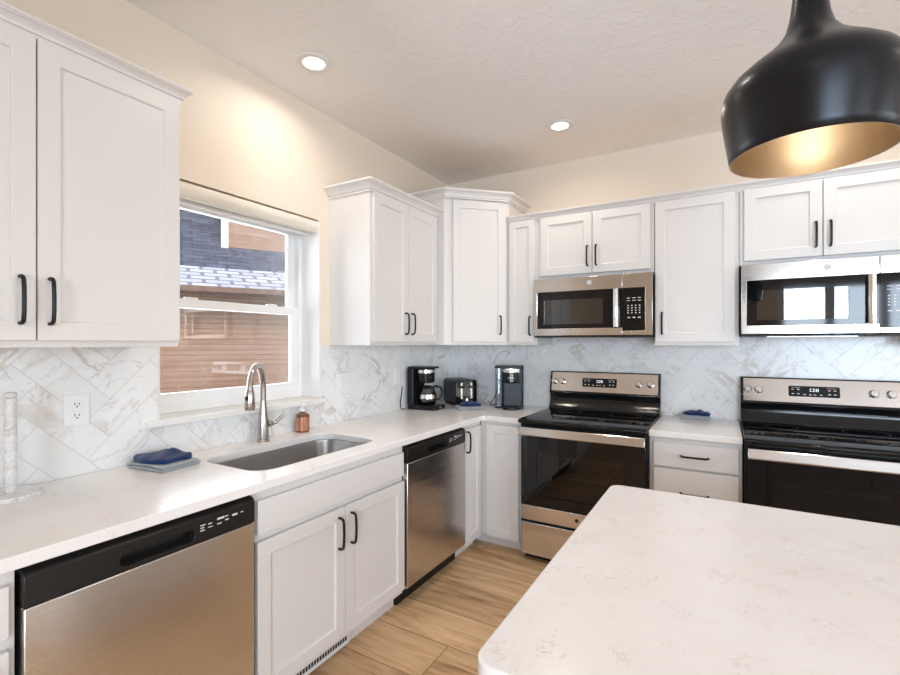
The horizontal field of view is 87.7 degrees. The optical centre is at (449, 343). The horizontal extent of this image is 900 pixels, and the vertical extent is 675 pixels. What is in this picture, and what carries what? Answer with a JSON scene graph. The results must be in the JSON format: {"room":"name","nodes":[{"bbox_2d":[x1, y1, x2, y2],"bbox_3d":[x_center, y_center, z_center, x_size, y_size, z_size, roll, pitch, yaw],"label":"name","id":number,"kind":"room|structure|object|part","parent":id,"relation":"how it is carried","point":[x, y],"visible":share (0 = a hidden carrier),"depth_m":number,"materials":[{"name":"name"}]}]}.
{"room":"kitchen","nodes":[
{"label":"kitchen","id":0,"kind":"room"},
{"bbox_2d":[0,0,447,593],"bbox_3d":[-1.941,0.025,0.838,0.160,2.730,7.350,0,0,30],"label":"wall","id":1,"kind":"structure","parent":0,"point":[243,136],"depth_m":2.27,"materials":[{"name":"beige paint"}]},
{"bbox_2d":[63,393,88,427],"bbox_3d":[-1.339,0.240,1.682,0.008,0.114,0.078,0,0,30],"label":"wall outlet","id":2,"kind":"object","parent":1,"relation":"attached to","point":[76,406],"visible":1,"depth_m":1.68,"materials":[{"name":"white"}]},
{"bbox_2d":[71,401,82,408],"bbox_3d":[-1.337,0.221,1.681,0.002,0.028,0.033,0,0,30],"label":"socket","id":3,"kind":"object","parent":2,"relation":"attached to","point":[74,404],"depth_m":1.68,"materials":[{"name":"white"}]},
{"bbox_2d":[71,412,82,419],"bbox_3d":[-1.337,0.261,1.681,0.002,0.028,0.033,0,0,30],"label":"socket","id":4,"kind":"object","parent":2,"relation":"attached to","point":[74,415],"depth_m":1.68,"materials":[{"name":"white"}]},
{"bbox_2d":[0,1,192,347],"bbox_3d":[-1.290,-0.447,1.409,0.385,0.920,0.856,0,0,30],"label":"upper cabinet","id":5,"kind":"object","parent":1,"relation":"attached to","point":[90,135],"visible":1,"depth_m":1.42,"materials":[{"name":"white wood"}]},
{"bbox_3d":[-1.267,-0.432,1.157,0.020,0.850,0.381,0,0,30],"label":"door","id":6,"kind":"part","parent":5,"relation":"part of","materials":[{"name":"white"}]},
{"bbox_3d":[-1.165,-0.119,1.277,0.036,0.139,0.011,0,0,30],"label":"handle","id":7,"kind":"part","parent":5,"relation":"part of","materials":[{"name":"black metal"}]},
{"bbox_3d":[-1.131,-0.119,1.334,0.036,0.139,0.011,0,0,30],"label":"handle","id":8,"kind":"part","parent":5,"relation":"part of","materials":[{"name":"black metal"}]},
{"bbox_3d":[-1.299,-0.885,1.414,0.362,0.044,0.856,0,0,30],"label":"crown","id":9,"kind":"part","parent":5,"relation":"part of","materials":[{"name":"white"}]},
{"bbox_3d":[-1.068,-0.432,1.497,0.020,0.850,0.399,0,0,30],"label":"door","id":10,"kind":"part","parent":5,"relation":"part of","materials":[{"name":"white"}]},
{"bbox_2d":[0,345,448,488],"bbox_3d":[-0.928,0.244,2.402,0.008,0.464,3.612,0,0,30],"label":"backsplash","id":11,"kind":"structure","parent":1,"relation":"attached to","point":[121,383],"depth_m":1.82,"materials":[{"name":"tile"}]},
{"bbox_2d":[160,203,301,413],"bbox_3d":[-1.134,-0.197,2.414,0.080,1.025,0.905,0,0,30],"label":"window","id":12,"kind":"structure","parent":1,"relation":"in","point":[210,398],"depth_m":2.57,"materials":[{"name":"white plastic"}]},
{"bbox_3d":[-1.123,0.028,2.408,0.030,0.471,0.835,0,0,30],"label":"sash","id":13,"kind":"part","parent":12,"relation":"part of","materials":[{"name":"white plastic"}]},
{"bbox_3d":[-1.152,-0.421,2.425,0.030,0.507,0.835,0,0,30],"label":"sash","id":14,"kind":"part","parent":12,"relation":"part of","materials":[{"name":"white plastic"}]},
{"bbox_2d":[180,181,318,235],"bbox_3d":[-1.013,-0.663,2.343,0.076,0.080,0.893,0,0,30],"label":"roller blind","id":15,"kind":"object","parent":12,"relation":"attached to","point":[193,195],"visible":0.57,"depth_m":2.30,"materials":[{"name":"beige"}]},
{"bbox_2d":[145,396,326,428],"bbox_3d":[-1.033,0.330,2.337,0.172,0.028,0.975,0,0,30],"label":"trim","id":16,"kind":"structure","parent":1,"relation":"attached to","point":[177,418],"depth_m":2.19,"materials":[{"name":"white"}]},
{"bbox_2d":[158,220,319,418],"bbox_3d":[-1.039,-0.197,2.358,0.138,1.023,0.904,0,0,30],"label":"trim","id":17,"kind":"structure","parent":1,"relation":"attached to","point":[310,244],"depth_m":2.73,"materials":[{"name":"white"}]},
{"bbox_2d":[337,372,350,391],"bbox_3d":[-0.646,0.238,2.865,0.009,0.114,0.116,0,0,30],"label":"wall switch","id":18,"kind":"object","parent":1,"relation":"attached to","point":[343,379],"visible":1,"depth_m":2.86,"materials":[{"name":"white"}]},
{"bbox_2d":[324,176,442,344],"bbox_3d":[-0.387,-0.451,2.976,0.360,0.926,0.767,0,0,30],"label":"upper cabinet","id":19,"kind":"object","parent":1,"relation":"attached to","point":[383,237],"visible":1,"depth_m":2.74,"materials":[{"name":"white wood"}]},
{"bbox_3d":[-0.390,-0.882,2.977,0.352,0.062,0.765,0,0,30],"label":"crown","id":20,"kind":"part","parent":19,"relation":"part of","materials":[{"name":"white"}]},
{"bbox_3d":[-0.349,-0.428,2.774,0.020,0.842,0.327,0,0,30],"label":"door","id":21,"kind":"part","parent":19,"relation":"part of","materials":[{"name":"white"}]},
{"bbox_3d":[-0.260,-0.119,2.873,0.036,0.139,0.011,0,0,30],"label":"handle","id":22,"kind":"part","parent":19,"relation":"part of","materials":[{"name":"black metal"}]},
{"bbox_3d":[-0.226,-0.119,2.930,0.036,0.139,0.011,0,0,30],"label":"handle","id":23,"kind":"part","parent":19,"relation":"part of","materials":[{"name":"black metal"}]},
{"bbox_3d":[-0.179,-0.428,3.064,0.020,0.842,0.337,0,0,30],"label":"door","id":24,"kind":"part","parent":19,"relation":"part of","materials":[{"name":"white"}]},
{"bbox_2d":[394,368,399,384],"bbox_3d":[-0.375,0.235,3.328,0.009,0.114,0.070,0,0,30],"label":"wall switch","id":25,"kind":"object","parent":1,"relation":"attached to","point":[396,370],"visible":1,"depth_m":3.32,"materials":[{"name":"white"}]},
{"bbox_2d":[308,539,549,674],"bbox_3d":[0.690,1.415,-0.615,6.450,0.150,7.500,0,0,30],"label":"floor","id":26,"kind":"structure","parent":0,"point":[442,627],"depth_m":2.27,"materials":[{"name":"brown wood"}]},
{"bbox_2d":[0,571,13,674],"bbox_3d":[-1.391,0.925,0.943,0.659,0.830,0.625,0,0,30],"label":"base cabinet","id":27,"kind":"object","parent":26,"relation":"on","point":[6,579],"visible":0.88,"depth_m":1.05,"materials":[{"name":"white"}]},
{"bbox_3d":[-1.147,0.604,0.797,0.020,0.118,0.600,0,0,30],"label":"drawer","id":28,"kind":"part","parent":27,"relation":"part of","materials":[{"name":"white"}]},
{"bbox_3d":[-1.147,0.962,0.797,0.020,0.542,0.600,0,0,30],"label":"door","id":29,"kind":"part","parent":27,"relation":"part of","materials":[{"name":"white"}]},
{"bbox_2d":[0,401,548,574],"bbox_3d":[-0.535,0.493,2.171,0.900,0.032,3.611,0,0,30],"label":"countertop","id":30,"kind":"structure","parent":27,"relation":"on","point":[74,513],"depth_m":1.57,"materials":[{"name":"stone"}]},
{"bbox_2d":[0,392,44,504],"bbox_3d":[-1.363,0.314,1.454,0.162,0.326,0.162,0,0,30],"label":"paper towel holder","id":31,"kind":"object","parent":30,"relation":"on","point":[11,493],"visible":1,"depth_m":1.44,"materials":[{"name":"stone"}]},
{"bbox_2d":[127,457,200,472],"bbox_3d":[-1.110,0.463,1.822,0.207,0.026,0.159,0,0,23],"label":"folded towel","id":32,"kind":"object","parent":30,"relation":"on","point":[161,468],"visible":0.62,"depth_m":1.76,"materials":[{"name":"grey fabric"}]},
{"bbox_2d":[133,448,191,463],"bbox_3d":[-1.123,0.430,1.829,0.206,0.038,0.168,0,0,23],"label":"folded cloth","id":33,"kind":"object","parent":32,"relation":"on","point":[165,456],"visible":1,"depth_m":1.79,"materials":[{"name":"fabric"}]},
{"bbox_2d":[244,363,284,442],"bbox_3d":[-0.894,0.284,2.200,0.105,0.384,0.322,0,0,7],"label":"kitchen faucet","id":34,"kind":"object","parent":30,"relation":"on","point":[264,423],"visible":1,"depth_m":2.25,"materials":[{"name":"silver metal"}]},
{"bbox_3d":[-0.894,0.189,2.170,0.027,0.194,0.241,0,0,-7],"label":"spout","id":35,"kind":"part","parent":34,"relation":"part of","materials":[{"name":"silver metal"}]},
{"bbox_3d":[-0.853,0.371,2.329,0.018,0.068,0.072,0,0,45],"label":"lever","id":36,"kind":"part","parent":34,"relation":"part of","materials":[{"name":"silver metal"}]},
{"bbox_2d":[217,439,362,470],"bbox_3d":[-0.688,0.619,2.117,0.420,0.218,0.732,0,0,30],"label":"sink","id":37,"kind":"object","parent":30,"relation":"in","point":[281,457],"visible":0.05,"depth_m":2.31,"materials":[{"name":"silver metal"}]},
{"bbox_2d":[296,403,309,432],"bbox_3d":[-0.793,0.400,2.525,0.072,0.153,0.072,0,0,30],"label":"soap dispenser","id":38,"kind":"object","parent":30,"relation":"on","point":[302,418],"visible":1,"depth_m":2.50,"materials":[{"name":"brown"}]},
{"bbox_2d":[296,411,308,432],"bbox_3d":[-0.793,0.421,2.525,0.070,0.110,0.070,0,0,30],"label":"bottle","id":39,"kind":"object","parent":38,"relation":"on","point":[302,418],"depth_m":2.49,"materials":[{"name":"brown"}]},
{"bbox_2d":[407,366,444,410],"bbox_3d":[-0.172,0.323,3.420,0.236,0.306,0.176,0,0,27],"label":"coffee maker","id":40,"kind":"object","parent":30,"relation":"on","point":[417,376],"visible":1,"depth_m":3.38,"materials":[{"name":"black plastic"}]},
{"bbox_3d":[-0.251,0.315,3.461,0.054,0.262,0.172,0,0,27],"label":"water tank","id":41,"kind":"part","parent":40,"relation":"part of","materials":[{"name":"black plastic"}]},
{"bbox_3d":[-0.194,0.177,3.431,0.188,0.014,0.176,0,0,27],"label":"lid","id":42,"kind":"part","parent":40,"relation":"part of","materials":[{"name":"black plastic"}]},
{"bbox_2d":[416,369,434,382],"bbox_3d":[-0.176,0.235,3.422,0.139,0.102,0.139,0,0,30],"label":"basket","id":43,"kind":"object","parent":40,"relation":"on","point":[422,375],"depth_m":3.37,"materials":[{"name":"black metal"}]},
{"bbox_3d":[-0.088,0.365,3.429,0.076,0.117,0.019,0,0,-4],"label":"carafe handle","id":44,"kind":"part","parent":40,"relation":"part of","materials":[{"name":"black plastic"}]},
{"bbox_2d":[444,378,476,404],"bbox_3d":[0.080,0.378,3.681,0.175,0.197,0.280,0,0,-23],"label":"toaster","id":45,"kind":"object","parent":30,"relation":"on","point":[456,390],"visible":0.9,"depth_m":3.58,"materials":[{"name":"black metal"}]},
{"bbox_3d":[0.124,0.373,3.575,0.175,0.188,0.010,0,0,-23],"label":"panel","id":46,"kind":"part","parent":45,"relation":"part of","materials":[{"name":"black"}]},
{"bbox_2d":[454,405,486,410],"bbox_3d":[0.147,0.463,3.376,0.209,0.026,0.152,0,0,-12],"label":"folded towel","id":47,"kind":"object","parent":30,"relation":"on","point":[458,407],"visible":0.93,"depth_m":3.31,"materials":[{"name":"grey fabric"}]},
{"bbox_2d":[460,400,480,405],"bbox_3d":[0.145,0.432,3.394,0.155,0.034,0.105,0,0,-12],"label":"folded cloth","id":48,"kind":"object","parent":47,"relation":"on","point":[469,403],"visible":1,"depth_m":3.36,"materials":[{"name":"fabric"}]},
{"bbox_2d":[495,365,523,409],"bbox_3d":[0.434,0.321,3.434,0.209,0.312,0.244,0,0,8],"label":"coffee brewer","id":49,"kind":"object","parent":30,"relation":"on","point":[512,375],"visible":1,"depth_m":3.38,"materials":[{"name":"black plastic"}]},
{"bbox_3d":[0.365,0.322,3.501,0.047,0.285,0.120,0,0,8],"label":"water tank","id":50,"kind":"part","parent":49,"relation":"part of","materials":[{"name":"plastic"}]},
{"bbox_3d":[0.435,0.171,3.443,0.209,0.014,0.226,0,0,8],"label":"lid","id":51,"kind":"part","parent":49,"relation":"part of","materials":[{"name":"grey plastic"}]},
{"bbox_2d":[503,406,518,409],"bbox_3d":[0.439,0.465,3.368,0.119,0.023,0.100,0,0,8],"label":"drip tray","id":52,"kind":"object","parent":49,"relation":"on","point":[504,407],"depth_m":3.32,"materials":[{"name":"black plastic"}]},
{"bbox_2d":[14,495,254,674],"bbox_3d":[-1.084,0.929,1.484,0.627,0.822,0.606,0,0,30],"label":"dishwasher","id":53,"kind":"object","parent":26,"relation":"on","point":[175,596],"visible":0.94,"depth_m":1.30,"materials":[{"name":"silver metal"}]},
{"bbox_3d":[-0.836,0.525,1.339,0.050,0.014,0.606,0,0,30],"label":"panel","id":54,"kind":"part","parent":53,"relation":"part of","materials":[{"name":"black plastic"}]},
{"bbox_3d":[-0.827,0.569,1.333,0.030,0.072,0.606,0,0,30],"label":"control panel","id":55,"kind":"part","parent":53,"relation":"part of","materials":[{"name":"black"}]},
{"bbox_2d":[251,446,403,674],"bbox_3d":[-0.700,0.925,2.124,0.659,0.830,0.880,0,0,30],"label":"base cabinet","id":56,"kind":"object","parent":26,"relation":"on","point":[323,579],"visible":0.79,"depth_m":1.89,"materials":[{"name":"white wood"}]},
{"bbox_3d":[-0.559,0.962,1.802,0.020,0.542,0.429,0,0,30],"label":"door","id":57,"kind":"part","parent":56,"relation":"part of","materials":[{"name":"white"}]},
{"bbox_2d":[296,634,348,674],"bbox_3d":[-0.550,1.298,1.930,0.016,0.070,0.380,0,0,30],"label":"vent register","id":58,"kind":"object","parent":56,"relation":"attached to","point":[312,666],"visible":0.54,"depth_m":1.96,"materials":[{"name":"white"}]},
{"bbox_3d":[-0.447,0.790,1.939,0.036,0.139,0.011,0,0,30],"label":"handle","id":59,"kind":"part","parent":56,"relation":"part of","materials":[{"name":"black metal"}]},
{"bbox_3d":[-0.409,0.790,2.004,0.036,0.139,0.011,0,0,30],"label":"handle","id":60,"kind":"part","parent":56,"relation":"part of","materials":[{"name":"black metal"}]},
{"bbox_3d":[-0.342,0.962,2.172,0.020,0.542,0.421,0,0,30],"label":"door","id":61,"kind":"part","parent":56,"relation":"part of","materials":[{"name":"white"}]},
{"bbox_2d":[394,427,464,604],"bbox_3d":[-0.329,0.929,2.773,0.627,0.822,0.606,0,0,30],"label":"dishwasher","id":62,"kind":"object","parent":26,"relation":"on","point":[433,478],"visible":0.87,"depth_m":2.56,"materials":[{"name":"silver metal"}]},
{"bbox_3d":[-0.126,1.289,2.654,0.012,0.097,0.602,0,0,30],"label":"kick plate","id":63,"kind":"part","parent":62,"relation":"part of","materials":[{"name":"black plastic"}]},
{"bbox_3d":[-0.081,0.525,2.628,0.050,0.014,0.606,0,0,30],"label":"panel","id":64,"kind":"part","parent":62,"relation":"part of","materials":[{"name":"black plastic"}]},
{"bbox_3d":[-0.072,0.569,2.623,0.030,0.072,0.606,0,0,30],"label":"control panel","id":65,"kind":"part","parent":62,"relation":"part of","materials":[{"name":"black"}]},
{"bbox_2d":[455,422,480,556],"bbox_3d":[-0.101,0.925,3.146,0.659,0.830,0.262,0,0,30],"label":"base cabinet","id":66,"kind":"object","parent":26,"relation":"on","point":[472,431],"visible":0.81,"depth_m":3.00,"materials":[{"name":"white"}]},
{"bbox_3d":[0.117,0.616,2.903,0.036,0.139,0.011,0,0,30],"label":"handle","id":67,"kind":"part","parent":66,"relation":"part of","materials":[{"name":"black metal"}]},
{"bbox_3d":[0.145,0.900,3.005,0.020,0.724,0.212,0,0,30],"label":"door","id":68,"kind":"part","parent":66,"relation":"part of","materials":[{"name":"white"}]},
{"bbox_2d":[476,421,520,549],"bbox_3d":[0.452,0.925,3.321,0.356,0.830,0.624,0,0,30],"label":"base cabinet","id":69,"kind":"object","parent":26,"relation":"on","point":[500,441],"visible":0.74,"depth_m":3.04,"materials":[{"name":"white"}]},
{"bbox_3d":[0.342,0.897,3.035,0.224,0.730,0.020,0,0,30],"label":"door","id":70,"kind":"part","parent":69,"relation":"part of","materials":[{"name":"white"}]},
{"bbox_2d":[518,371,660,560],"bbox_3d":[0.908,0.772,3.004,0.744,1.137,0.710,0,0,30],"label":"range","id":71,"kind":"object","parent":26,"relation":"on","point":[592,437],"visible":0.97,"depth_m":2.84,"materials":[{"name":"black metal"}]},
{"bbox_3d":[0.762,1.204,2.748,0.722,0.198,0.030,0,0,30],"label":"drawer","id":72,"kind":"part","parent":71,"relation":"part of","materials":[{"name":"silver metal"}]},
{"bbox_3d":[0.761,0.273,3.417,0.046,0.046,0.028,0,-14,30],"label":"knob","id":73,"kind":"part","parent":71,"relation":"part of","materials":[{"name":"silver metal"}]},
{"bbox_2d":[519,424,645,528],"bbox_3d":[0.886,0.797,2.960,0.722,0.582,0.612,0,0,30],"label":"door","id":74,"kind":"structure","parent":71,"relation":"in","point":[566,470],"depth_m":2.76,"materials":[{"name":"black glass"}]},
{"bbox_2d":[518,407,659,433],"bbox_3d":[0.899,0.482,2.989,0.744,0.026,0.624,0,0,30],"label":"cooktop","id":75,"kind":"object","parent":71,"relation":"in","point":[593,420],"depth_m":2.88,"materials":[{"name":"black glass"}]},
{"bbox_3d":[1.058,0.276,3.260,0.716,0.136,0.002,0,-14,30],"label":"steel plate","id":76,"kind":"part","parent":71,"relation":"part of","materials":[{"name":"metal"}]},
{"bbox_3d":[1.258,0.273,3.126,0.046,0.046,0.028,0,-14,30],"label":"knob","id":77,"kind":"part","parent":71,"relation":"part of","materials":[{"name":"silver metal"}]},
{"bbox_3d":[1.320,0.273,3.090,0.046,0.046,0.028,0,-14,30],"label":"knob","id":78,"kind":"part","parent":71,"relation":"part of","materials":[{"name":"silver metal"}]},
{"bbox_2d":[650,436,741,502],"bbox_3d":[1.433,0.925,2.726,0.436,0.830,0.659,0,0,30],"label":"base cabinet","id":79,"kind":"object","parent":26,"relation":"on","point":[706,469],"visible":0.45,"depth_m":2.46,"materials":[{"name":"white"}]},
{"bbox_3d":[1.280,0.601,2.455,0.139,0.011,0.036,0,0,30],"label":"handle","id":80,"kind":"part","parent":79,"relation":"part of","materials":[{"name":"black metal"}]},
{"bbox_3d":[1.280,0.798,2.455,0.139,0.011,0.036,0,0,30],"label":"handle","id":81,"kind":"part","parent":79,"relation":"part of","materials":[{"name":"black metal"}]},
{"bbox_2d":[649,415,742,443],"bbox_3d":[1.440,0.493,2.737,0.438,0.032,0.639,0,0,30],"label":"countertop","id":82,"kind":"structure","parent":79,"relation":"on","point":[668,426],"depth_m":2.59,"materials":[{"name":"stone"}]},
{"bbox_2d":[680,413,710,420],"bbox_3d":[1.546,0.463,2.957,0.174,0.026,0.127,0,0,27],"label":"folded towel","id":83,"kind":"object","parent":82,"relation":"on","point":[682,416],"visible":0.93,"depth_m":2.91,"materials":[{"name":"grey fabric"}]},
{"bbox_2d":[683,409,710,415],"bbox_3d":[1.556,0.434,2.956,0.156,0.030,0.103,0,0,27],"label":"folded cloth","id":84,"kind":"object","parent":83,"relation":"on","point":[699,412],"visible":1,"depth_m":2.93,"materials":[{"name":"fabric"}]},
{"bbox_3d":[1.292,0.820,2.479,0.398,0.282,0.020,0,0,30],"label":"drawer","id":85,"kind":"part","parent":79,"relation":"part of","materials":[{"name":"white"}]},
{"bbox_3d":[1.292,0.603,2.479,0.398,0.128,0.020,0,0,30],"label":"drawer","id":86,"kind":"part","parent":79,"relation":"part of","materials":[{"name":"white"}]},
{"bbox_2d":[740,376,899,525],"bbox_3d":[1.935,0.772,2.402,0.744,1.137,0.710,0,0,30],"label":"range","id":87,"kind":"object","parent":26,"relation":"on","point":[829,447],"visible":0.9,"depth_m":2.28,"materials":[{"name":"black metal"}]},
{"bbox_3d":[1.788,0.273,2.816,0.046,0.046,0.028,0,-14,30],"label":"knob","id":88,"kind":"part","parent":87,"relation":"part of","materials":[{"name":"silver metal"}]},
{"bbox_3d":[1.837,0.273,2.787,0.046,0.046,0.028,0,-14,30],"label":"knob","id":89,"kind":"part","parent":87,"relation":"part of","materials":[{"name":"silver metal"}]},
{"bbox_2d":[741,421,899,457],"bbox_3d":[1.927,0.482,2.387,0.744,0.026,0.624,0,0,30],"label":"cooktop","id":90,"kind":"object","parent":87,"relation":"in","point":[795,436],"depth_m":2.31,"materials":[{"name":"black glass"}]},
{"bbox_3d":[2.086,0.276,2.658,0.716,0.136,0.002,0,-14,30],"label":"steel plate","id":91,"kind":"part","parent":87,"relation":"part of","materials":[{"name":"metal"}]},
{"bbox_2d":[747,445,899,525],"bbox_3d":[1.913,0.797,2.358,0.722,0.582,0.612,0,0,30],"label":"door","id":92,"kind":"structure","parent":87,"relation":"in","point":[843,484],"depth_m":2.16,"materials":[{"name":"black glass"}]},
{"bbox_3d":[2.285,0.273,2.525,0.046,0.046,0.028,0,-14,30],"label":"knob","id":93,"kind":"part","parent":87,"relation":"part of","materials":[{"name":"silver metal"}]},
{"bbox_3d":[2.348,0.273,2.488,0.046,0.046,0.028,0,-14,30],"label":"knob","id":94,"kind":"part","parent":87,"relation":"part of","materials":[{"name":"silver metal"}]},
{"bbox_3d":[1.329,0.925,0.686,2.192,0.831,0.721,0,0,30],"label":"kitchen island","id":95,"kind":"object","parent":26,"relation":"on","visible":0},
{"bbox_2d":[478,485,899,674],"bbox_3d":[1.265,0.493,0.576,2.262,0.032,1.027,0,0,30],"label":"island countertop","id":96,"kind":"structure","parent":95,"relation":"on","point":[650,582],"depth_m":0.88,"materials":[{"name":"stone"}]},
{"bbox_2d":[126,0,899,184],"bbox_3d":[0.751,-1.399,-0.651,6.310,0.120,7.500,0,0,30],"label":"ceiling","id":97,"kind":"structure","parent":0,"point":[460,91],"depth_m":2.22,"materials":[{"name":"white paint"}]},
{"bbox_2d":[295,52,331,72],"bbox_3d":[-0.648,-1.334,2.233,0.168,0.010,0.168,0,0,30],"label":"recessed light","id":98,"kind":"object","parent":97,"relation":"in","point":[313,62],"visible":1,"depth_m":2.23,"materials":[{"name":"white"}]},
{"bbox_2d":[546,119,573,131],"bbox_3d":[0.675,-1.334,2.878,0.168,0.010,0.168,0,0,30],"label":"recessed light","id":99,"kind":"object","parent":97,"relation":"in","point":[559,125],"visible":1,"depth_m":2.87,"materials":[{"name":"white"}]},
{"bbox_2d":[721,0,899,178],"bbox_3d":[0.699,-0.853,0.911,0.300,0.972,0.300,0,0,30],"label":"pendant lamp","id":100,"kind":"object","parent":97,"relation":"hanging from","point":[826,97],"visible":1,"depth_m":0.84,"materials":[{"name":"black metal"}]},
{"bbox_2d":[448,131,899,424],"bbox_3d":[2.608,0.025,2.521,6.310,2.730,0.150,0,0,30],"label":"wall","id":101,"kind":"structure","parent":0,"point":[700,161],"depth_m":3.25,"materials":[{"name":"beige paint"}]},
{"bbox_2d":[454,364,465,377],"bbox_3d":[0.081,0.235,3.899,0.116,0.114,0.008,0,0,30],"label":"wall outlet","id":102,"kind":"object","parent":101,"relation":"attached to","point":[459,370],"visible":0.91,"depth_m":3.90,"materials":[{"name":"white"}]},
{"bbox_2d":[409,187,530,344],"bbox_3d":[0.126,-0.522,3.477,0.738,1.070,0.706,0,0,30],"label":"upper cabinet","id":103,"kind":"object","parent":101,"relation":"attached to","point":[472,226],"visible":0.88,"depth_m":3.26,"materials":[{"name":"white wood"}]},
{"bbox_3d":[0.152,-1.027,3.363,1.021,0.060,0.299,0,0,-13],"label":"crown","id":104,"kind":"part","parent":103,"relation":"part of","materials":[{"name":"white"}]},
{"bbox_3d":[0.204,-0.498,3.274,0.380,0.978,0.020,0,0,-14],"label":"door","id":105,"kind":"part","parent":103,"relation":"part of","materials":[{"name":"white"}]},
{"bbox_3d":[0.354,-0.127,3.283,0.011,0.139,0.036,0,0,-14],"label":"handle","id":106,"kind":"part","parent":103,"relation":"part of","materials":[{"name":"black metal"}]},
{"bbox_2d":[509,220,551,344],"bbox_3d":[0.577,-0.424,3.399,0.210,0.874,0.385,0,0,30],"label":"upper cabinet","id":107,"kind":"object","parent":101,"relation":"attached to","point":[522,234],"visible":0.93,"depth_m":3.27,"materials":[{"name":"white"}]},
{"bbox_3d":[0.503,-0.428,3.272,0.186,0.842,0.020,0,0,30],"label":"door","id":108,"kind":"part","parent":107,"relation":"part of","materials":[{"name":"white"}]},
{"bbox_3d":[0.545,-0.119,3.215,0.011,0.139,0.036,0,0,30],"label":"handle","id":109,"kind":"part","parent":107,"relation":"part of","materials":[{"name":"black metal"}]},
{"bbox_2d":[537,203,654,279],"bbox_3d":[0.990,-0.646,3.157,0.744,0.430,0.385,0,0,30],"label":"upper cabinet","id":110,"kind":"object","parent":101,"relation":"attached to","point":[621,240],"visible":0.94,"depth_m":3.00,"materials":[{"name":"white"}]},
{"bbox_3d":[0.768,-0.651,3.116,0.346,0.396,0.020,0,0,30],"label":"door","id":111,"kind":"part","parent":110,"relation":"part of","materials":[{"name":"white"}]},
{"bbox_2d":[534,272,654,337],"bbox_3d":[0.973,-0.230,3.126,0.742,0.392,0.433,0,0,30],"label":"microwave","id":112,"kind":"object","parent":110,"relation":"attached to","point":[615,305],"visible":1,"depth_m":2.95,"materials":[{"name":"grey metal"}]},
{"bbox_3d":[0.818,-0.237,3.031,0.571,0.376,0.032,0,0,30],"label":"door","id":113,"kind":"part","parent":112,"relation":"part of","materials":[{"name":"silver metal"}]},
{"bbox_3d":[1.015,-0.216,2.870,0.036,0.237,0.034,0,0,30],"label":"handle","id":114,"kind":"part","parent":112,"relation":"part of","materials":[{"name":"silver metal"}]},
{"bbox_3d":[1.138,-0.237,2.843,0.170,0.376,0.032,0,0,30],"label":"control frame","id":115,"kind":"part","parent":112,"relation":"part of","materials":[{"name":"silver metal"}]},
{"bbox_3d":[0.930,-0.566,2.990,0.011,0.139,0.036,0,0,30],"label":"handle","id":116,"kind":"part","parent":110,"relation":"part of","materials":[{"name":"black metal"}]},
{"bbox_3d":[1.070,-0.651,2.940,0.344,0.396,0.020,0,0,30],"label":"door","id":117,"kind":"part","parent":110,"relation":"part of","materials":[{"name":"white"}]},
{"bbox_2d":[507,159,899,223],"bbox_3d":[1.699,-0.869,2.754,2.798,0.044,0.362,0,0,30],"label":"crown molding","id":118,"kind":"structure","parent":110,"relation":"attached to","point":[890,164],"depth_m":2.67,"materials":[{"name":"white"}]},
{"bbox_2d":[449,337,899,419],"bbox_3d":[1.562,0.221,3.042,3.642,0.511,0.008,0,0,30],"label":"backsplash","id":119,"kind":"structure","parent":101,"relation":"attached to","point":[706,378],"depth_m":3.03,"materials":[{"name":"stone"}]},
{"bbox_2d":[655,191,738,344],"bbox_3d":[1.501,-0.424,2.858,0.436,0.874,0.385,0,0,30],"label":"upper cabinet","id":120,"kind":"object","parent":101,"relation":"attached to","point":[697,238],"visible":1,"depth_m":2.72,"materials":[{"name":"white wood"}]},
{"bbox_3d":[1.263,-0.119,2.795,0.011,0.139,0.036,0,0,30],"label":"handle","id":121,"kind":"part","parent":120,"relation":"part of","materials":[{"name":"black metal"}]},
{"bbox_2d":[739,168,899,273],"bbox_3d":[2.022,-0.646,2.553,0.766,0.430,0.385,0,0,30],"label":"upper cabinet","id":122,"kind":"object","parent":101,"relation":"attached to","point":[857,215],"visible":0.98,"depth_m":2.42,"materials":[{"name":"white wood"}]},
{"bbox_3d":[1.784,-0.651,2.521,0.344,0.396,0.020,0,0,30],"label":"door","id":123,"kind":"part","parent":122,"relation":"part of","materials":[{"name":"white"}]},
{"bbox_3d":[1.895,-0.566,2.425,0.011,0.139,0.036,0,0,30],"label":"handle","id":124,"kind":"part","parent":122,"relation":"part of","materials":[{"name":"black metal"}]},
{"bbox_2d":[740,254,899,336],"bbox_3d":[2.000,-0.230,2.525,0.742,0.392,0.433,0,0,30],"label":"microwave","id":125,"kind":"object","parent":122,"relation":"attached to","point":[853,296],"visible":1,"depth_m":2.39,"materials":[{"name":"grey metal"}]},
{"bbox_3d":[2.042,-0.216,2.269,0.036,0.237,0.034,0,0,30],"label":"handle","id":126,"kind":"part","parent":125,"relation":"part of","materials":[{"name":"silver metal"}]},
{"bbox_3d":[2.165,-0.237,2.242,0.170,0.376,0.032,0,0,30],"label":"control frame","id":127,"kind":"part","parent":125,"relation":"part of","materials":[{"name":"silver metal"}]},
{"bbox_3d":[1.946,-0.566,2.395,0.011,0.139,0.036,0,0,30],"label":"handle","id":128,"kind":"part","parent":122,"relation":"part of","materials":[{"name":"black metal"}]},
{"bbox_3d":[2.097,-0.651,2.338,0.374,0.396,0.020,0,0,30],"label":"door","id":129,"kind":"part","parent":122,"relation":"part of","materials":[{"name":"white"}]},
{"label":"outside","id":130,"kind":"structure","parent":0,"visible":0},
{"bbox_3d":[-13.093,1.771,11.627,29.690,0.140,60.000,0,0,30],"label":"ground","id":131,"kind":"structure","parent":130,"visible":0},
{"bbox_2d":[160,209,294,413],"bbox_3d":[-4.507,-1.460,8.334,9.600,6.300,5.400,0,0,-31],"label":"neighbor house","id":132,"kind":"structure","parent":131,"relation":"on","point":[221,260],"depth_m":6.65,"materials":[{"name":"brown wood"}]}
]}

